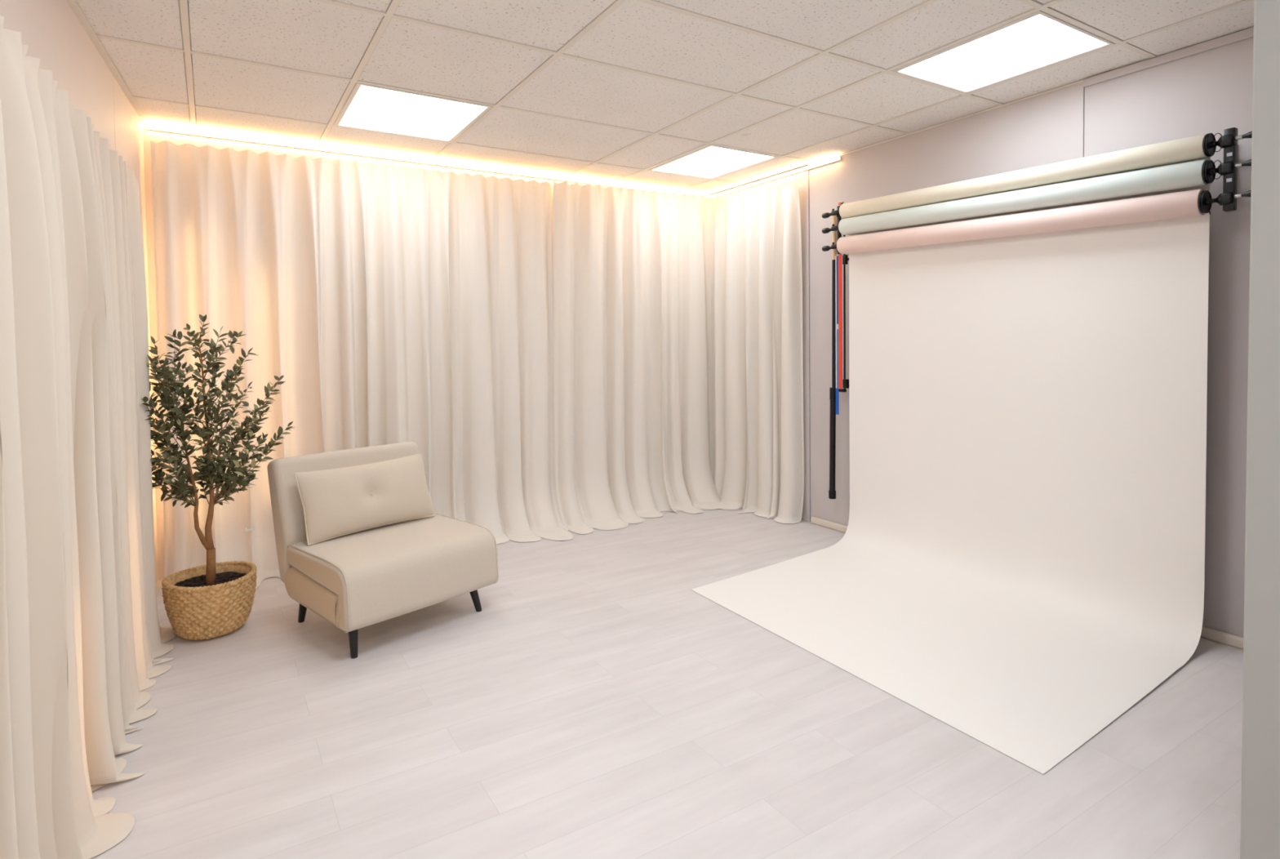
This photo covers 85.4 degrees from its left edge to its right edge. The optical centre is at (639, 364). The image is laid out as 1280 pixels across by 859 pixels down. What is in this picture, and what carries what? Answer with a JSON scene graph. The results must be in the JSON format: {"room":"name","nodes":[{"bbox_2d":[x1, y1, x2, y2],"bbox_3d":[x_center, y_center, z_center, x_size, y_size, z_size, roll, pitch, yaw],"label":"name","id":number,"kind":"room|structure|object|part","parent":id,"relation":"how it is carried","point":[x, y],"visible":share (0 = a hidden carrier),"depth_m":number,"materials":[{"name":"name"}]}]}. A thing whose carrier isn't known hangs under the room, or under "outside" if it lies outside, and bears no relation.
{"room":"studio","nodes":[
{"label":"studio","id":0,"kind":"room"},
{"bbox_2d":[0,0,158,583],"bbox_3d":[-1.170,-0.036,0.787,0.200,2.350,5.788,-2,2,-27],"label":"wall","id":1,"kind":"structure","parent":0,"point":[52,33],"depth_m":2.36,"materials":[{"name":"white paint"}]},
{"bbox_2d":[66,0,148,123],"bbox_3d":[-1.085,-1.112,0.808,0.024,0.003,5.782,-2,2,-27],"label":"trim","id":2,"kind":"structure","parent":1,"relation":"attached to","point":[73,4],"depth_m":2.59,"materials":[{"name":"beige"}]},
{"bbox_3d":[-1.494,-0.673,1.717,0.200,0.012,2.361,-2,2,-32],"label":"rail","id":3,"kind":"object","parent":1,"relation":"attached to","visible":0},
{"bbox_2d":[0,15,176,858],"bbox_3d":[-1.409,0.204,1.775,0.210,1.806,2.328,-2,2,-26],"label":"curtain","id":4,"kind":"object","parent":3,"relation":"hanging from","point":[82,635],"visible":0.99,"depth_m":1.59,"materials":[{"name":"beige fabric"}]},
{"bbox_2d":[284,566,339,628],"bbox_3d":[-1.069,0.884,2.944,0.485,0.153,0.666,1,2,41],"label":"panel","id":5,"kind":"object","parent":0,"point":[317,594],"depth_m":2.66,"materials":[{"name":"beige fabric"}]},
{"bbox_2d":[142,121,710,579],"bbox_3d":[-1.054,-0.151,4.297,3.923,2.350,0.100,-2,2,-32],"label":"wall","id":6,"kind":"structure","parent":0,"point":[157,136],"depth_m":3.54,"materials":[{"name":"white paint"}]},
{"bbox_2d":[150,139,573,587],"bbox_3d":[-1.353,-0.035,3.730,2.069,2.155,0.403,-2,2,-29],"label":"curtain","id":7,"kind":"object","parent":6,"relation":"hanging from","point":[392,304],"visible":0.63,"depth_m":3.81,"materials":[{"name":"beige fabric"}]},
{"bbox_2d":[244,527,254,531],"bbox_3d":[-1.926,0.811,3.426,0.042,0.019,0.007,-2,2,-32],"label":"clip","id":8,"kind":"object","parent":7,"relation":"attached to","point":[246,529],"visible":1,"depth_m":3.42,"materials":[{"name":"white"}]},
{"bbox_2d":[145,124,709,196],"bbox_3d":[-0.947,-1.203,4.265,3.417,0.020,0.022,-2,2,-32],"label":"led strip","id":9,"kind":"object","parent":6,"relation":"attached to","point":[147,126],"visible":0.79,"depth_m":3.94,"materials":[{"name":"beige plastic"}]},
{"bbox_2d":[552,180,720,533],"bbox_3d":[0.062,-0.098,4.583,1.250,2.194,0.364,-2,2,-32],"label":"curtain","id":10,"kind":"object","parent":6,"relation":"hanging from","point":[632,282],"visible":0.99,"depth_m":4.64,"materials":[{"name":"beige fabric"}]},
{"bbox_2d":[75,0,1253,193],"bbox_3d":[0.336,-1.189,1.684,4.203,0.060,5.837,-2,2,-32],"label":"ceiling","id":11,"kind":"structure","parent":0,"point":[615,91],"depth_m":2.75,"materials":[{"name":"tile"}]},
{"bbox_2d":[333,82,493,142],"bbox_3d":[-1.104,-1.208,3.335,0.594,0.030,0.648,-2,2,-32],"label":"recessed light","id":12,"kind":"object","parent":11,"relation":"in","point":[367,107],"visible":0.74,"depth_m":3.31,"materials":[{"name":"beige plastic"}]},
{"bbox_2d":[648,144,778,179],"bbox_3d":[0.441,-1.257,4.288,0.518,0.030,0.648,-2,2,-32],"label":"recessed light","id":13,"kind":"object","parent":11,"relation":"in","point":[712,162],"visible":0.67,"depth_m":4.28,"materials":[{"name":"beige plastic"}]},
{"bbox_2d":[891,9,1115,93],"bbox_3d":[1.407,-1.218,2.724,0.518,0.030,0.601,-2,2,-32],"label":"recessed light","id":14,"kind":"object","parent":11,"relation":"in","point":[1038,40],"visible":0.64,"depth_m":2.69,"materials":[{"name":"beige plastic"}]},
{"bbox_2d":[89,507,1243,858],"bbox_3d":[0.372,1.130,1.764,4.223,0.080,5.962,-2,2,-32],"label":"floor","id":15,"kind":"structure","parent":0,"point":[595,704],"depth_m":2.00,"materials":[{"name":"laminate"}]},
{"bbox_2d":[141,314,294,639],"bbox_3d":[-1.696,0.435,2.827,0.557,1.282,0.382,-2,2,-32],"label":"potted tree","id":16,"kind":"object","parent":15,"relation":"on","point":[213,599],"visible":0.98,"depth_m":2.76,"materials":[{"name":"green plant"}]},
{"bbox_2d":[161,560,257,639],"bbox_3d":[-1.740,0.960,2.817,0.329,0.235,0.341,-2,2,-32],"label":"basket","id":17,"kind":"object","parent":16,"relation":"attached to","point":[201,602],"depth_m":2.72,"materials":[{"name":"beige wicker"}]},
{"bbox_2d":[266,441,498,658],"bbox_3d":[-1.093,0.726,2.957,0.705,0.686,0.679,1,2,41],"label":"armchair","id":18,"kind":"object","parent":15,"relation":"on","point":[353,581],"visible":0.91,"depth_m":2.79,"materials":[{"name":"fabric"}]},
{"bbox_3d":[-1.400,1.006,2.896,0.057,0.136,0.042,1,2,41],"label":"leg","id":19,"kind":"part","parent":18,"relation":"part of","materials":[{"name":"black wood"}]},
{"bbox_3d":[-1.286,0.638,3.121,0.197,0.516,0.670,1,2,41],"label":"backrest","id":20,"kind":"part","parent":18,"relation":"part of","materials":[{"name":"fabric"}]},
{"bbox_3d":[-1.064,1.012,2.579,0.057,0.136,0.042,1,2,41],"label":"leg","id":21,"kind":"part","parent":18,"relation":"part of","materials":[{"name":"black wood"}]},
{"bbox_2d":[294,453,435,545],"bbox_3d":[-1.177,0.570,3.018,0.144,0.287,0.584,1,2,41],"label":"pillow","id":22,"kind":"object","parent":18,"relation":"on","point":[340,501],"visible":1,"depth_m":2.95,"materials":[{"name":"fabric"}]},
{"bbox_2d":[287,514,497,631],"bbox_3d":[-1.022,0.837,2.901,0.523,0.246,0.674,1,2,41],"label":"seat cushion","id":23,"kind":"object","parent":18,"relation":"on","point":[353,581],"depth_m":2.72,"materials":[{"name":"fabric"}]},
{"bbox_3d":[-0.717,0.995,2.993,0.065,0.137,0.038,0,2,9],"label":"leg","id":24,"kind":"part","parent":18,"relation":"part of","materials":[{"name":"black wood"}]},
{"bbox_2d":[710,36,1253,637],"bbox_3d":[2.093,-0.139,2.795,0.104,2.350,5.762,-2,2,-32],"label":"wall","id":25,"kind":"structure","parent":0,"point":[1211,91],"depth_m":2.89,"materials":[{"name":"beige paint"}]},
{"bbox_2d":[711,182,804,523],"bbox_3d":[0.718,-0.103,4.657,0.216,2.184,0.825,-2,2,-37],"label":"curtain","id":26,"kind":"object","parent":25,"relation":"hanging from","point":[757,348],"visible":0.96,"depth_m":4.60,"materials":[{"name":"beige fabric"}]},
{"bbox_2d":[710,155,841,197],"bbox_3d":[0.856,-1.235,4.625,0.022,0.020,1.242,-2,2,-32],"label":"led strip","id":27,"kind":"object","parent":25,"relation":"attached to","point":[837,158],"visible":0.86,"depth_m":4.51,"materials":[{"name":"beige plastic"}]},
{"bbox_2d":[822,201,842,253],"bbox_3d":[1.167,-0.762,3.981,0.201,0.301,0.150,-2,2,-32],"label":"bracket","id":28,"kind":"object","parent":25,"relation":"attached to","point":[826,215],"visible":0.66,"depth_m":3.92,"materials":[{"name":"black metal"}]},
{"bbox_3d":[1.077,-0.668,3.972,0.033,0.032,0.075,-2,2,-32],"label":"crank handle","id":29,"kind":"part","parent":28,"relation":"part of","materials":[{"name":"black paint"}]},
{"bbox_3d":[1.075,-0.770,3.969,0.033,0.032,0.075,-2,2,-32],"label":"crank handle","id":30,"kind":"part","parent":28,"relation":"part of","materials":[{"name":"black paint"}]},
{"bbox_3d":[1.074,-0.857,3.966,0.033,0.032,0.075,-2,2,-32],"label":"crank handle","id":31,"kind":"part","parent":28,"relation":"part of","materials":[{"name":"black paint"}]},
{"bbox_2d":[835,255,836,387],"bbox_3d":[1.143,-0.248,4.042,0.003,0.770,0.008,-2,2,-32],"label":"cord","id":32,"kind":"object","parent":28,"relation":"hanging from","point":[835,255],"visible":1,"depth_m":4.04,"materials":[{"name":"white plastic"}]},
{"bbox_2d":[835,255,839,414],"bbox_3d":[1.150,-0.171,4.042,0.003,0.924,0.028,-2,2,-32],"label":"strap","id":33,"kind":"object","parent":28,"relation":"hanging from","point":[837,388],"visible":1,"depth_m":4.04,"materials":[{"name":"blue"}]},
{"bbox_2d":[838,253,842,388],"bbox_3d":[1.159,-0.248,4.015,0.003,0.779,0.027,-2,2,-32],"label":"strap","id":34,"kind":"object","parent":28,"relation":"hanging from","point":[840,256],"visible":1,"depth_m":4.01,"materials":[{"name":"red fabric"}]},
{"bbox_2d":[691,133,1217,773],"bbox_3d":[1.116,0.083,2.872,1.243,1.921,1.763,-2,2,-32],"label":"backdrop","id":35,"kind":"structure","parent":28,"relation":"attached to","point":[1018,563],"depth_m":2.90,"materials":[{"name":"beige paper"}]},
{"bbox_2d":[836,188,1213,253],"bbox_3d":[1.570,-0.627,3.178,0.095,0.154,1.713,-2,2,-32],"label":"roll","id":36,"kind":"object","parent":28,"relation":"attached to","point":[1195,202],"visible":0.99,"depth_m":2.91,"materials":[{"name":"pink paper"}]},
{"bbox_2d":[838,159,1216,235],"bbox_3d":[1.574,-0.731,3.165,0.091,0.150,1.711,-2,2,-32],"label":"roll","id":37,"kind":"object","parent":28,"relation":"attached to","point":[1194,173],"visible":0.99,"depth_m":2.90,"materials":[{"name":"white paper"}]},
{"bbox_2d":[828,209,836,498],"bbox_3d":[1.166,-0.054,4.096,0.119,1.691,0.058,-2,2,-32],"label":"pole","id":38,"kind":"object","parent":25,"relation":"attached to","point":[832,492],"visible":0.8,"depth_m":4.07,"materials":[{"name":"black plastic"}]},
{"bbox_2d":[838,217,848,391],"bbox_3d":[1.209,-0.343,4.024,0.106,1.000,0.060,-2,2,-32],"label":"rod","id":39,"kind":"object","parent":25,"relation":"attached to","point":[845,257],"visible":0.83,"depth_m":4.00,"materials":[{"name":"black plastic"}]},
{"bbox_2d":[715,80,1083,193],"bbox_3d":[1.211,-1.241,4.074,0.004,0.008,2.613,-2,2,-32],"label":"trim","id":40,"kind":"structure","parent":25,"relation":"attached to","point":[1081,81],"depth_m":3.50,"materials":[{"name":"beige"}]},
{"bbox_2d":[810,516,1243,648],"bbox_3d":[2.325,1.027,2.364,0.024,0.042,4.735,-2,2,-32],"label":"baseboard","id":41,"kind":"structure","parent":25,"relation":"attached to","point":[1210,633],"depth_m":2.62,"materials":[{"name":"beige"}]},
{"bbox_2d":[1083,26,1253,87],"bbox_3d":[2.220,-1.187,2.428,0.016,0.034,1.249,-2,2,-32],"label":"trim","id":42,"kind":"structure","parent":25,"relation":"attached to","point":[1246,33],"depth_m":2.68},
{"bbox_2d":[1208,127,1252,214],"bbox_3d":[2.120,-0.675,2.436,0.205,0.291,0.166,-2,2,-32],"label":"bracket","id":43,"kind":"object","parent":25,"relation":"attached to","point":[1228,169],"visible":0.88,"depth_m":2.40,"materials":[{"name":"black metal"}]},
{"bbox_3d":[2.018,-0.682,2.426,0.002,0.067,0.031,-2,2,-32],"label":"bead chain","id":44,"kind":"part","parent":43,"relation":"part of","materials":[{"name":"black plastic"}]},
{"bbox_3d":[2.017,-0.776,2.423,0.002,0.067,0.031,-2,2,-32],"label":"bead chain","id":45,"kind":"part","parent":43,"relation":"part of","materials":[{"name":"black plastic"}]},
{"bbox_3d":[2.071,-0.582,2.360,0.031,0.031,0.084,-2,2,-32],"label":"crank handle","id":46,"kind":"part","parent":43,"relation":"part of","materials":[{"name":"black paint"}]},
{"bbox_3d":[2.070,-0.686,2.357,0.031,0.031,0.084,-2,2,-32],"label":"crank handle","id":47,"kind":"part","parent":43,"relation":"part of","materials":[{"name":"black paint"}]},
{"bbox_3d":[2.069,-0.780,2.354,0.031,0.031,0.084,-2,2,-32],"label":"crank handle","id":48,"kind":"part","parent":43,"relation":"part of","materials":[{"name":"black paint"}]},
{"bbox_2d":[1240,0,1279,858],"bbox_3d":[1.775,-0.035,0.457,0.158,2.300,2.115,-2,2,-32],"label":"wall","id":49,"kind":"structure","parent":0,"point":[1260,837],"depth_m":1.30,"materials":[{"name":"grey paint"}]}
]}

